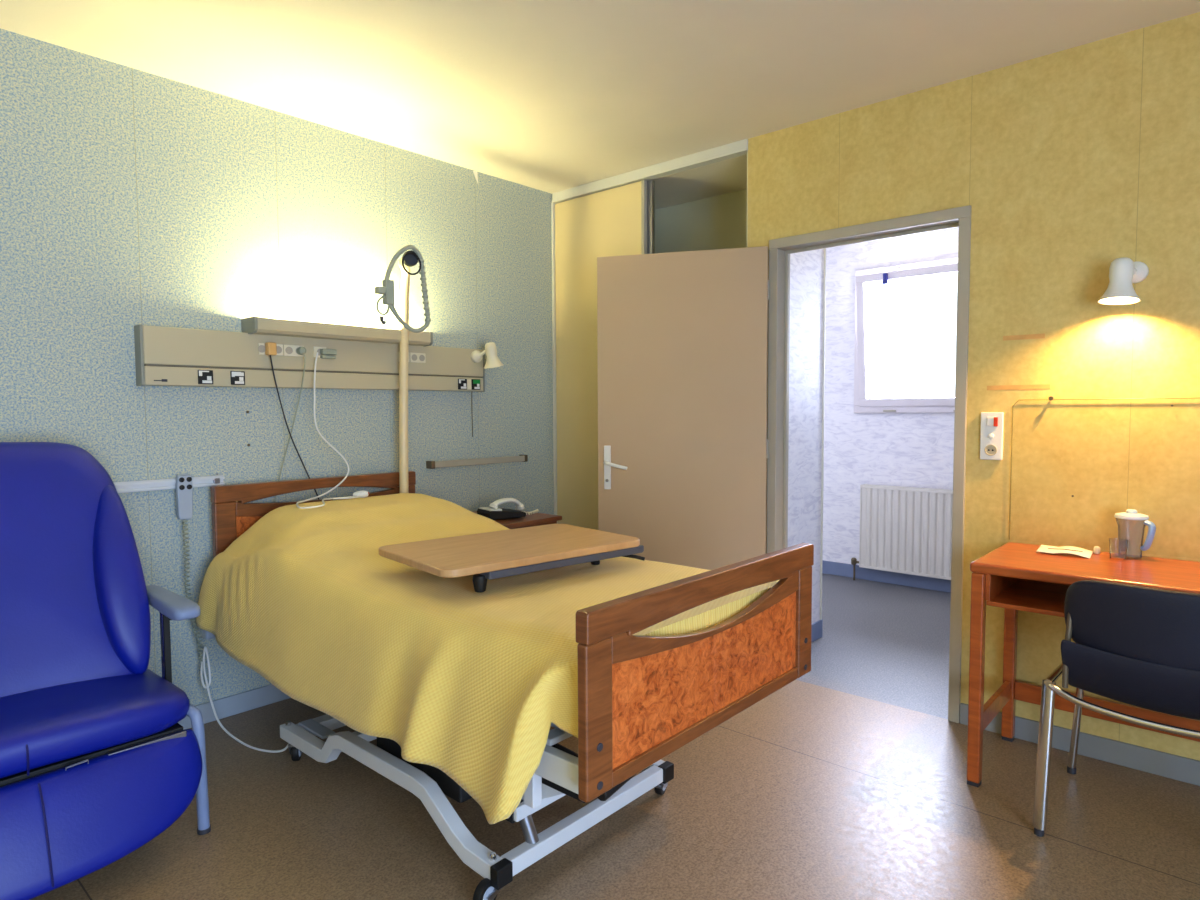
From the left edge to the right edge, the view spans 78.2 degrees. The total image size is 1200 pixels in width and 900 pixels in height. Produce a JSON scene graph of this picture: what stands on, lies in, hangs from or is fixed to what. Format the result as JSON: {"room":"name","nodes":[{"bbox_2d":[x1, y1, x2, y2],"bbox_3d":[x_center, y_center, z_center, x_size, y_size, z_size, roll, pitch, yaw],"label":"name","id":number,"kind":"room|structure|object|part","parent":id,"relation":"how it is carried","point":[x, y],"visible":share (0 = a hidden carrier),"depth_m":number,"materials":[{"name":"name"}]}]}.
{"room":"care facility","nodes":[
{"label":"care facility","id":0,"kind":"room"},
{"bbox_2d":[0,28,553,705],"bbox_3d":[-1.683,-0.162,3.024,0.120,2.780,5.320,3,4,42],"label":"wall","id":1,"kind":"structure","parent":0,"point":[130,197],"depth_m":3.05,"materials":[{"name":"paint"}]},
{"bbox_2d":[113,473,224,492],"bbox_3d":[-2.061,0.153,2.498,0.036,0.055,1.505,3,4,42],"label":"rail","id":2,"kind":"object","parent":1,"relation":"attached to","point":[203,481],"visible":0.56,"depth_m":2.88,"materials":[{"name":"white metal"}]},
{"bbox_2d":[176,474,288,752],"bbox_3d":[-1.389,0.618,2.843,0.605,1.035,0.076,1,3,24],"label":"bed remote control","id":3,"kind":"object","parent":2,"relation":"hanging from","point":[184,487],"visible":0.88,"depth_m":2.92,"materials":[{"name":"grey plastic"}]},
{"bbox_2d":[178,684,290,729],"bbox_3d":[-1.800,1.098,2.855,0.012,0.085,4.600,3,4,42],"label":"baseboard","id":4,"kind":"structure","parent":1,"relation":"attached to","point":[238,703],"depth_m":3.14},
{"bbox_2d":[134,324,484,391],"bbox_3d":[-1.197,-0.395,3.410,0.073,0.229,1.657,3,4,42],"label":"panel","id":5,"kind":"object","parent":1,"relation":"attached to","point":[164,356],"visible":0.88,"depth_m":3.19,"materials":[{"name":"beige metal"}]},
{"bbox_2d":[198,370,212,383],"bbox_3d":[-1.575,-0.291,2.946,0.008,0.056,0.056,3,4,42],"label":"outlet","id":6,"kind":"object","parent":5,"relation":"attached to","point":[204,376],"depth_m":2.94,"materials":[{"name":"white plastic"}]},
{"bbox_2d":[230,371,244,384],"bbox_3d":[-1.491,-0.296,3.039,0.008,0.056,0.056,3,4,42],"label":"outlet","id":7,"kind":"object","parent":5,"relation":"attached to","point":[236,377],"depth_m":3.03,"materials":[{"name":"white plastic"}]},
{"bbox_2d":[258,343,264,354],"bbox_3d":[-1.426,-0.426,3.107,0.007,0.048,0.024,3,4,42],"label":"power socket","id":8,"kind":"object","parent":5,"relation":"attached to","point":[261,346],"depth_m":3.10,"materials":[{"name":"beige plastic"}]},
{"bbox_2d":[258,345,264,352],"bbox_3d":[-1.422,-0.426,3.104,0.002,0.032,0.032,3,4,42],"label":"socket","id":9,"kind":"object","parent":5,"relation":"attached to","point":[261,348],"depth_m":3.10,"materials":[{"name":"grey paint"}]},
{"bbox_2d":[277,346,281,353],"bbox_3d":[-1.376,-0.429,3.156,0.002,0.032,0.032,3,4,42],"label":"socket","id":10,"kind":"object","parent":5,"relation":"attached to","point":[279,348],"depth_m":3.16,"materials":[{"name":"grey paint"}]},
{"bbox_2d":[277,344,282,355],"bbox_3d":[-1.379,-0.429,3.159,0.007,0.048,0.044,3,4,42],"label":"power socket","id":11,"kind":"object","parent":5,"relation":"attached to","point":[279,346],"depth_m":3.16,"materials":[{"name":"beige plastic"}]},
{"bbox_2d":[274,347,305,501],"bbox_3d":[-1.352,0.083,3.230,0.153,1.066,0.043,-1,3,-17],"label":"cord","id":12,"kind":"object","parent":5,"relation":"attached to","point":[300,350],"visible":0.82,"depth_m":3.22,"materials":[{"name":"grey plastic"}]},
{"bbox_2d":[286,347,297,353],"bbox_3d":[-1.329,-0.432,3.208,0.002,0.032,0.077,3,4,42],"label":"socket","id":13,"kind":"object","parent":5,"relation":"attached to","point":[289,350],"depth_m":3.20,"materials":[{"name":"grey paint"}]},
{"bbox_2d":[265,342,319,499],"bbox_3d":[-1.314,0.127,3.262,0.039,1.175,0.312,2,4,33],"label":"cord","id":14,"kind":"object","parent":5,"relation":"attached to","point":[270,347],"visible":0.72,"depth_m":3.13,"materials":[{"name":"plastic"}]},
{"bbox_2d":[283,345,303,356],"bbox_3d":[-1.333,-0.432,3.212,0.007,0.048,0.090,3,4,42],"label":"power socket","id":15,"kind":"object","parent":5,"relation":"attached to","point":[288,350],"depth_m":3.20,"materials":[{"name":"beige plastic"}]},
{"bbox_2d":[313,346,325,357],"bbox_3d":[-1.253,-0.437,3.301,0.007,0.048,0.060,3,4,42],"label":"power socket","id":16,"kind":"object","parent":5,"relation":"attached to","point":[316,349],"depth_m":3.29,"materials":[{"name":"beige plastic"}]},
{"bbox_2d":[320,349,336,358],"bbox_3d":[-1.219,-0.431,3.313,0.030,0.042,0.068,3,4,42],"label":"plug","id":17,"kind":"object","parent":5,"relation":"attached to","point":[326,353],"visible":1,"depth_m":3.30,"materials":[{"name":"grey plastic"}]},
{"bbox_2d":[296,352,368,508],"bbox_3d":[-1.181,-0.103,3.134,0.244,0.647,0.442,1,3,19],"label":"cord","id":18,"kind":"object","parent":5,"relation":"hanging from","point":[359,494],"visible":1,"depth_m":3.23,"materials":[{"name":"white plastic"}]},
{"bbox_2d":[353,490,368,497],"bbox_3d":[-1.051,0.194,3.243,0.066,0.034,0.034,-2,3,-22],"label":"switch","id":19,"kind":"object","parent":18,"relation":"attached to","point":[359,494],"depth_m":3.23,"materials":[{"name":"white plastic"}]},
{"bbox_2d":[410,352,425,362],"bbox_3d":[-0.910,-0.460,3.685,0.007,0.048,0.090,3,4,42],"label":"power socket","id":20,"kind":"object","parent":5,"relation":"attached to","point":[415,357],"depth_m":3.68,"materials":[{"name":"beige plastic"}]},
{"bbox_2d":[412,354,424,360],"bbox_3d":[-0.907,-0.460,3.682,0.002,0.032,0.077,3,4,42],"label":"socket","id":21,"kind":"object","parent":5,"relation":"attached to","point":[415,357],"depth_m":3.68,"materials":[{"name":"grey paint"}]},
{"bbox_2d":[458,379,466,389],"bbox_3d":[-0.726,-0.348,3.896,0.008,0.056,0.056,3,4,42],"label":"outlet","id":22,"kind":"object","parent":5,"relation":"attached to","point":[462,383],"depth_m":3.89,"materials":[{"name":"white plastic"}]},
{"bbox_2d":[471,379,479,389],"bbox_3d":[-0.666,-0.352,3.963,0.008,0.056,0.056,3,4,42],"label":"outlet","id":23,"kind":"object","parent":5,"relation":"attached to","point":[475,383],"depth_m":3.95,"materials":[{"name":"green plastic"}]},
{"bbox_2d":[471,342,502,367],"bbox_3d":[-0.595,-0.504,3.946,0.165,0.140,0.108,1,3,21],"label":"reading lamp","id":24,"kind":"object","parent":5,"relation":"attached to","point":[492,361],"visible":1,"depth_m":3.90,"materials":[{"name":"beige plastic"}]},
{"bbox_3d":[-0.568,-0.503,3.937,0.108,0.140,0.105,3,4,42],"label":"lamp shade","id":25,"kind":"part","parent":24,"relation":"part of","materials":[{"name":"beige plastic"}]},
{"bbox_2d":[241,316,432,346],"bbox_3d":[-1.171,-0.533,3.390,0.131,0.072,0.874,3,4,42],"label":"uplight","id":26,"kind":"object","parent":1,"relation":"attached to","point":[255,324],"visible":0.82,"depth_m":3.27,"materials":[{"name":"beige metal"}]},
{"bbox_2d":[473,171,477,182],"bbox_3d":[-0.668,-1.471,3.985,0.021,0.078,0.030,3,4,42],"label":"flap","id":27,"kind":"object","parent":1,"relation":"attached to","point":[474,172],"visible":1,"depth_m":3.99,"materials":[{"name":"white paper"}]},
{"bbox_2d":[426,455,527,468],"bbox_3d":[-0.660,0.062,4.053,0.052,0.040,0.669,3,4,42],"label":"grab bar","id":28,"kind":"object","parent":1,"relation":"attached to","point":[521,458],"visible":1,"depth_m":4.00,"materials":[{"name":"grey paint"}]},
{"bbox_2d":[551,203,556,514],"bbox_3d":[-0.268,-0.223,4.506,0.015,2.525,0.042,3,4,42],"label":"trim","id":29,"kind":"structure","parent":1,"relation":"attached to","point":[552,204],"depth_m":4.47,"materials":[{"name":"white paint"}]},
{"bbox_2d":[0,0,1199,193],"bbox_3d":[0.011,-1.405,1.087,4.900,0.100,4.600,3,4,42],"label":"ceiling","id":30,"kind":"structure","parent":0,"point":[550,96],"depth_m":2.70,"materials":[{"name":"beige paint"}]},
{"bbox_2d":[30,573,1199,899],"bbox_3d":[0.520,1.200,2.466,5.800,0.100,7.100,3,4,42],"label":"floor","id":31,"kind":"structure","parent":0,"point":[809,791],"depth_m":2.31,"materials":[{"name":"brown laminate"}]},
{"bbox_2d":[0,442,210,899],"bbox_3d":[-1.705,0.588,2.071,0.875,1.196,1.007,3,4,42],"label":"recliner armchair","id":32,"kind":"object","parent":31,"relation":"on","point":[97,761],"visible":1,"depth_m":2.19,"materials":[{"name":"blue leather"}]},
{"bbox_3d":[-1.876,0.382,2.208,0.405,0.797,0.811,3,4,42],"label":"backrest","id":33,"kind":"part","parent":32,"relation":"part of","materials":[{"name":"blue leather"}]},
{"bbox_3d":[-1.658,0.854,2.042,0.390,0.030,0.800,3,4,42],"label":"seat frame","id":34,"kind":"part","parent":32,"relation":"part of","materials":[{"name":"black plastic"}]},
{"bbox_2d":[0,669,189,777],"bbox_3d":[-1.681,0.776,2.058,0.516,0.129,0.880,3,4,42],"label":"seat cushion","id":35,"kind":"object","parent":32,"relation":"on","point":[57,727],"depth_m":2.07,"materials":[{"name":"blue leather"}]},
{"bbox_3d":[-1.412,0.650,2.398,0.030,0.285,0.020,3,4,42],"label":"armrest post","id":36,"kind":"part","parent":32,"relation":"part of","materials":[{"name":"silver metal"}]},
{"bbox_3d":[-1.427,0.496,2.423,0.426,0.050,0.082,3,4,42],"label":"armrest","id":37,"kind":"part","parent":32,"relation":"part of","materials":[{"name":"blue plastic"}]},
{"bbox_3d":[-1.272,0.968,2.281,0.162,0.379,0.035,1,4,28],"label":"leg","id":38,"kind":"part","parent":32,"relation":"part of","materials":[{"name":"blue plastic"}]},
{"bbox_2d":[202,250,813,899],"bbox_3d":[-0.486,0.156,2.600,2.157,1.980,1.037,3,4,42],"label":"hospital bed","id":39,"kind":"object","parent":31,"relation":"on","point":[642,699],"visible":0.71,"depth_m":1.96,"materials":[{"name":"brown wood"}]},
{"bbox_3d":[-1.536,0.446,3.026,0.034,0.466,0.085,3,4,42],"label":"post","id":40,"kind":"part","parent":39,"relation":"part of","materials":[{"name":"brown wood"}]},
{"bbox_3d":[-1.247,0.440,3.350,0.010,0.373,0.786,3,4,42],"label":"burl panel","id":41,"kind":"part","parent":39,"relation":"part of","materials":[{"name":"brown wood"}]},
{"bbox_3d":[-1.249,0.165,3.335,0.042,0.079,0.952,3,4,42],"label":"headboard","id":42,"kind":"part","parent":39,"relation":"part of","materials":[{"name":"brown wood"}]},
{"bbox_3d":[-1.248,0.240,3.339,0.028,0.090,0.782,3,4,42],"label":"rail","id":43,"kind":"part","parent":39,"relation":"part of","materials":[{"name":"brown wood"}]},
{"bbox_3d":[-1.023,1.006,2.665,0.180,0.011,0.050,3,4,42],"label":"deck plate","id":44,"kind":"part","parent":39,"relation":"part of","materials":[{"name":"grey plastic"}]},
{"bbox_2d":[375,245,430,332],"bbox_3d":[-0.746,-0.615,2.793,0.034,0.332,0.249,2,4,38],"label":"loop","id":45,"kind":"object","parent":39,"relation":"hanging from","point":[387,289],"visible":1,"depth_m":2.78,"materials":[{"name":"grey plastic"}]},
{"bbox_3d":[-0.959,0.407,3.672,0.034,0.466,0.085,3,4,42],"label":"post","id":46,"kind":"part","parent":39,"relation":"part of","materials":[{"name":"brown wood"}]},
{"bbox_3d":[-0.467,1.003,2.571,1.215,0.165,0.754,3,4,42],"label":"frame","id":47,"kind":"part","parent":39,"relation":"part of","materials":[{"name":"white paint"}]},
{"bbox_3d":[-0.445,0.924,2.392,0.840,0.210,0.390,3,4,42],"label":"lift motor","id":48,"kind":"part","parent":39,"relation":"part of","materials":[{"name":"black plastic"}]},
{"bbox_2d":[196,493,778,823],"bbox_3d":[-0.463,0.514,2.596,2.026,0.543,1.160,3,4,42],"label":"bedspread","id":49,"kind":"object","parent":39,"relation":"on","point":[471,686],"visible":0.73,"depth_m":2.13,"materials":[{"name":"yellow fabric"}]},
{"bbox_2d":[378,524,644,592],"bbox_3d":[-0.282,0.352,2.431,0.753,0.094,0.487,-3,4,-40],"label":"table","id":50,"kind":"object","parent":49,"relation":"on","point":[511,552],"visible":1,"depth_m":2.33,"materials":[{"name":"brown wood"}]},
{"bbox_3d":[-0.225,0.339,2.463,0.623,0.024,0.434,-3,4,-40],"label":"support frame","id":51,"kind":"part","parent":50,"relation":"part of","materials":[{"name":"grey metal"}]},
{"bbox_3d":[0.102,0.359,2.492,0.101,0.027,0.013,0,3,9],"label":"release lever","id":52,"kind":"part","parent":50,"relation":"part of","materials":[{"name":"black plastic"}]},
{"bbox_3d":[-0.160,0.796,1.761,0.035,0.102,0.030,3,4,42],"label":"lift post","id":53,"kind":"part","parent":39,"relation":"part of","materials":[{"name":"white metal"}]},
{"bbox_3d":[-0.053,0.850,1.950,0.344,0.256,0.032,3,4,42],"label":"lift arm","id":54,"kind":"part","parent":39,"relation":"part of","materials":[{"name":"white paint"}]},
{"bbox_3d":[-0.441,0.547,2.641,1.990,0.135,0.940,3,4,42],"label":"mattress","id":55,"kind":"part","parent":39,"relation":"part of","materials":[{"name":"grey plastic"}]},
{"bbox_3d":[-0.010,0.565,1.560,0.028,0.334,0.085,3,4,42],"label":"post","id":56,"kind":"part","parent":39,"relation":"part of","materials":[{"name":"brown wood"}]},
{"bbox_3d":[0.303,0.349,1.900,0.036,0.080,1.029,3,4,42],"label":"footboard","id":57,"kind":"part","parent":39,"relation":"part of","materials":[{"name":"brown wood"}]},
{"bbox_3d":[0.304,0.558,1.912,0.004,0.241,0.863,3,4,42],"label":"burl panel","id":58,"kind":"part","parent":39,"relation":"part of","materials":[{"name":"brown wood"}]},
{"bbox_3d":[0.304,0.424,1.905,0.022,0.091,0.859,3,4,42],"label":"rail","id":59,"kind":"part","parent":39,"relation":"part of","materials":[{"name":"brown wood"}]},
{"bbox_3d":[0.305,0.694,1.919,0.022,0.035,0.859,3,4,42],"label":"rail","id":60,"kind":"part","parent":39,"relation":"part of","materials":[{"name":"brown wood"}]},
{"bbox_3d":[0.619,0.523,2.263,0.028,0.334,0.085,3,4,42],"label":"post","id":61,"kind":"part","parent":39,"relation":"part of","materials":[{"name":"brown wood"}]},
{"bbox_2d":[473,508,561,528],"bbox_3d":[-0.522,0.711,3.824,0.506,0.738,0.460,3,4,42],"label":"nightstand","id":62,"kind":"object","parent":31,"relation":"on","point":[536,519],"visible":0.18,"depth_m":3.70,"materials":[{"name":"brown wood"}]},
{"bbox_2d":[477,498,538,519],"bbox_3d":[-0.446,0.290,3.783,0.347,0.099,0.140,-3,4,-36],"label":"telephone","id":63,"kind":"object","parent":62,"relation":"on","point":[493,512],"visible":0.98,"depth_m":3.70,"materials":[{"name":"black plastic"}]},
{"bbox_3d":[-0.356,0.321,3.845,0.038,0.026,0.156,1,4,28],"label":"coiled cord","id":64,"kind":"part","parent":63,"relation":"part of","materials":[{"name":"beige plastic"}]},
{"bbox_2d":[967,542,1199,786],"bbox_3d":[1.846,0.755,2.307,1.160,0.795,0.508,3,4,42],"label":"desk","id":65,"kind":"object","parent":31,"relation":"on","point":[1013,577],"depth_m":2.50,"materials":[{"name":"orange wood"}]},
{"bbox_3d":[1.280,0.772,2.508,0.040,0.720,0.042,3,4,42],"label":"leg","id":66,"kind":"part","parent":65,"relation":"part of","materials":[{"name":"orange wood"}]},
{"bbox_3d":[1.453,0.449,2.644,0.015,0.092,0.465,3,4,42],"label":"panel","id":67,"kind":"part","parent":65,"relation":"part of","materials":[{"name":"orange wood"}]},
{"bbox_3d":[1.583,0.752,2.847,0.040,0.720,0.042,3,4,42],"label":"leg","id":68,"kind":"part","parent":65,"relation":"part of","materials":[{"name":"orange wood"}]},
{"bbox_2d":[986,579,1069,616],"bbox_3d":[1.845,0.520,2.295,1.060,0.015,0.470,3,4,42],"label":"shelf","id":69,"kind":"object","parent":65,"relation":"attached to","point":[1040,597],"depth_m":2.51,"materials":[{"name":"orange wood"}]},
{"bbox_2d":[1036,545,1092,558],"bbox_3d":[1.653,0.357,2.625,0.160,0.018,0.130,2,4,38],"label":"folded paper","id":70,"kind":"object","parent":65,"relation":"on","point":[1082,552],"visible":1,"depth_m":2.62,"materials":[{"name":"white paper"}]},
{"bbox_3d":[1.755,0.353,2.607,0.020,0.026,0.020,3,4,42],"label":"bottle cap","id":71,"kind":"part","parent":65,"relation":"part of","materials":[{"name":"white plastic"}]},
{"bbox_2d":[1109,538,1127,558],"bbox_3d":[1.769,0.338,2.519,0.054,0.068,0.054,3,4,42],"label":"drinking glass","id":72,"kind":"object","parent":65,"relation":"on","point":[1109,538],"visible":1,"depth_m":2.52,"materials":[{"name":"clear glass"}]},
{"bbox_2d":[1114,509,1155,557],"bbox_3d":[1.841,0.288,2.540,0.120,0.166,0.098,3,4,42],"label":"water jug","id":73,"kind":"object","parent":65,"relation":"on","point":[1130,514],"visible":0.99,"depth_m":2.51,"materials":[{"name":"clear plastic"}]},
{"bbox_3d":[1.832,0.220,2.544,0.098,0.031,0.098,3,4,42],"label":"lid","id":74,"kind":"part","parent":73,"relation":"part of","materials":[{"name":"plastic"}]},
{"bbox_3d":[1.853,0.291,2.494,0.027,0.106,0.040,-1,3,-19],"label":"handle","id":75,"kind":"part","parent":73,"relation":"part of","materials":[{"name":"blue plastic"}]},
{"bbox_2d":[1032,580,1199,836],"bbox_3d":[1.688,0.757,2.167,0.629,0.807,0.609,3,4,42],"label":"chair","id":76,"kind":"object","parent":31,"relation":"on","point":[1139,646],"visible":1,"depth_m":2.03,"materials":[{"name":"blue fabric"}]},
{"bbox_3d":[1.334,0.915,2.216,0.050,0.452,0.033,-1,3,-11],"label":"leg","id":77,"kind":"part","parent":76,"relation":"part of","materials":[{"name":"silver metal"}]},
{"bbox_3d":[1.494,0.689,2.364,0.027,0.035,0.471,3,4,44],"label":"rail","id":78,"kind":"part","parent":76,"relation":"part of","materials":[{"name":"silver metal"}]},
{"bbox_3d":[1.663,0.901,2.564,0.031,0.438,0.074,0,3,5],"label":"leg","id":79,"kind":"part","parent":76,"relation":"part of","materials":[{"name":"silver metal"}]},
{"bbox_3d":[1.664,0.649,2.135,0.496,0.217,0.470,3,4,42],"label":"seat","id":80,"kind":"part","parent":76,"relation":"part of","materials":[{"name":"blue fabric"}]},
{"bbox_3d":[1.518,0.480,1.963,0.496,0.229,0.102,3,4,42],"label":"backrest","id":81,"kind":"part","parent":76,"relation":"part of","materials":[{"name":"blue fabric"}]},
{"bbox_2d":[648,154,746,209],"bbox_3d":[1.586,-1.569,4.502,4.500,0.105,2.400,3,4,42],"label":"ceiling","id":82,"kind":"structure","parent":0,"point":[729,175],"depth_m":4.11,"materials":[{"name":"beige paint"}]},
{"bbox_2d":[788,248,823,623],"bbox_3d":[0.510,-0.255,4.331,1.408,2.600,0.595,3,4,42],"label":"wall","id":83,"kind":"structure","parent":0,"point":[806,267],"depth_m":3.94,"materials":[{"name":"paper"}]},
{"bbox_2d":[811,620,822,642],"bbox_3d":[0.528,0.993,4.407,1.418,0.100,0.591,3,4,42],"label":"baseboard","id":84,"kind":"structure","parent":83,"relation":"attached to","point":[816,628],"depth_m":4.10,"materials":[{"name":"blue plastic"}]},
{"bbox_2d":[820,248,825,619],"bbox_3d":[1.225,-0.245,4.091,0.036,2.400,0.012,3,4,42],"label":"trim","id":85,"kind":"structure","parent":83,"relation":"attached to","point":[824,297],"depth_m":4.08,"materials":[{"name":"white paint"}]},
{"bbox_2d":[823,227,958,564],"bbox_3d":[2.272,-0.319,5.334,4.500,2.600,0.160,3,4,42],"label":"wall","id":86,"kind":"structure","parent":0,"point":[916,450],"depth_m":5.53,"materials":[{"name":"paper"}]},
{"bbox_2d":[822,560,950,592],"bbox_3d":[2.218,0.933,5.337,4.300,0.100,0.018,3,4,42],"label":"baseboard","id":87,"kind":"structure","parent":86,"relation":"attached to","point":[828,567],"depth_m":5.42,"materials":[{"name":"blue plastic"}]},
{"bbox_2d":[851,484,952,579],"bbox_3d":[2.234,0.627,5.238,0.894,0.722,0.116,3,4,42],"label":"radiator","id":88,"kind":"object","parent":86,"relation":"attached to","point":[906,530],"visible":0.66,"depth_m":5.22,"materials":[{"name":"white metal"}]},
{"bbox_2d":[854,257,957,412],"bbox_3d":[2.251,-0.784,5.137,1.000,1.050,0.240,3,4,42],"label":"window","id":89,"kind":"structure","parent":86,"relation":"in","point":[863,403],"depth_m":5.32,"materials":[{"name":"white plastic"}]},
{"bbox_3d":[2.009,-1.206,5.194,0.035,0.077,0.039,3,4,42],"label":"handle","id":90,"kind":"part","parent":89,"relation":"part of","materials":[{"name":"blue plastic"}]},
{"bbox_2d":[655,12,1199,760],"bbox_3d":[1.754,-0.183,3.106,4.900,2.580,0.620,3,4,42],"label":"wall","id":91,"kind":"structure","parent":0,"point":[1070,163],"depth_m":2.74,"materials":[{"name":"yellow paint"}]},
{"bbox_2d":[555,180,646,529],"bbox_3d":[-0.004,-0.218,4.272,0.687,2.498,0.028,3,4,42],"label":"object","id":92,"kind":"structure","parent":91,"relation":"in","point":[611,222],"depth_m":4.33,"materials":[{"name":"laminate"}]},
{"bbox_2d":[552,139,747,202],"bbox_3d":[0.226,-1.487,3.995,1.325,0.056,0.063,3,4,42],"label":"trim","id":93,"kind":"structure","parent":91,"relation":"attached to","point":[738,148],"depth_m":3.89,"materials":[{"name":"white paint"}]},
{"bbox_2d":[647,180,654,253],"bbox_3d":[0.038,-0.218,4.272,0.685,2.498,0.024,3,4,42],"label":"door frame","id":94,"kind":"structure","parent":91,"relation":"in","point":[651,183],"depth_m":3.99,"materials":[{"name":"grey metal"}]},
{"bbox_2d":[767,205,971,722],"bbox_3d":[1.172,0.060,3.292,0.881,2.080,0.129,3,4,42],"label":"door frame","id":95,"kind":"structure","parent":91,"relation":"in","point":[780,249],"depth_m":3.19,"materials":[{"name":"grey paint"}]},
{"bbox_2d":[597,246,769,569],"bbox_3d":[0.389,0.060,3.597,0.837,2.030,0.106,1,3,16],"label":"door","id":96,"kind":"structure","parent":95,"relation":"attached to","point":[682,337],"depth_m":3.58,"materials":[{"name":"beige laminate"}]},
{"bbox_3d":[0.037,0.088,3.706,0.034,0.220,0.010,1,3,16],"label":"handle plate","id":97,"kind":"part","parent":96,"relation":"part of","materials":[{"name":"white plastic"}]},
{"bbox_3d":[0.079,0.076,3.659,0.126,0.043,0.052,1,3,19],"label":"door handle","id":98,"kind":"part","parent":96,"relation":"part of","materials":[{"name":"white plastic"}]},
{"bbox_2d":[980,412,1003,459],"bbox_3d":[1.529,-0.054,2.883,0.080,0.186,0.022,3,4,42],"label":"switch plate","id":99,"kind":"object","parent":91,"relation":"attached to","point":[991,432],"visible":1,"depth_m":2.88,"materials":[{"name":"white plastic"}]},
{"bbox_2d":[985,445,996,455],"bbox_3d":[1.527,0.001,2.883,0.044,0.044,0.003,3,4,42],"label":"socket","id":100,"kind":"object","parent":99,"relation":"attached to","point":[990,450],"depth_m":2.88,"materials":[{"name":"white plastic"}]},
{"bbox_2d":[987,384,1049,389],"bbox_3d":[1.599,-0.240,2.825,0.215,0.018,0.001,3,4,42],"label":"residue","id":101,"kind":"object","parent":91,"relation":"attached to","point":[1040,386],"visible":1,"depth_m":2.82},
{"bbox_2d":[1003,333,1044,340],"bbox_3d":[1.609,-0.429,2.804,0.141,0.018,0.001,3,4,42],"label":"residue","id":102,"kind":"object","parent":91,"relation":"attached to","point":[1028,336],"visible":1,"depth_m":2.80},
{"bbox_2d":[960,703,1199,785],"bbox_3d":[2.424,1.115,2.161,2.558,0.085,0.012,3,4,42],"label":"baseboard","id":103,"kind":"structure","parent":91,"relation":"attached to","point":[1156,762],"depth_m":2.66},
{"bbox_2d":[1009,396,1199,539],"bbox_3d":[2.012,0.091,2.458,1.157,0.552,0.019,3,4,42],"label":"panel","id":104,"kind":"object","parent":91,"relation":"attached to","point":[1050,398],"visible":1,"depth_m":2.74,"materials":[{"name":"wood"}]},
{"bbox_2d":[1098,258,1148,304],"bbox_3d":[1.785,-0.576,2.523,0.131,0.152,0.172,3,4,42],"label":"reading lamp","id":105,"kind":"object","parent":91,"relation":"attached to","point":[1123,272],"visible":1,"depth_m":2.49,"materials":[{"name":"white plastic"}]}
]}

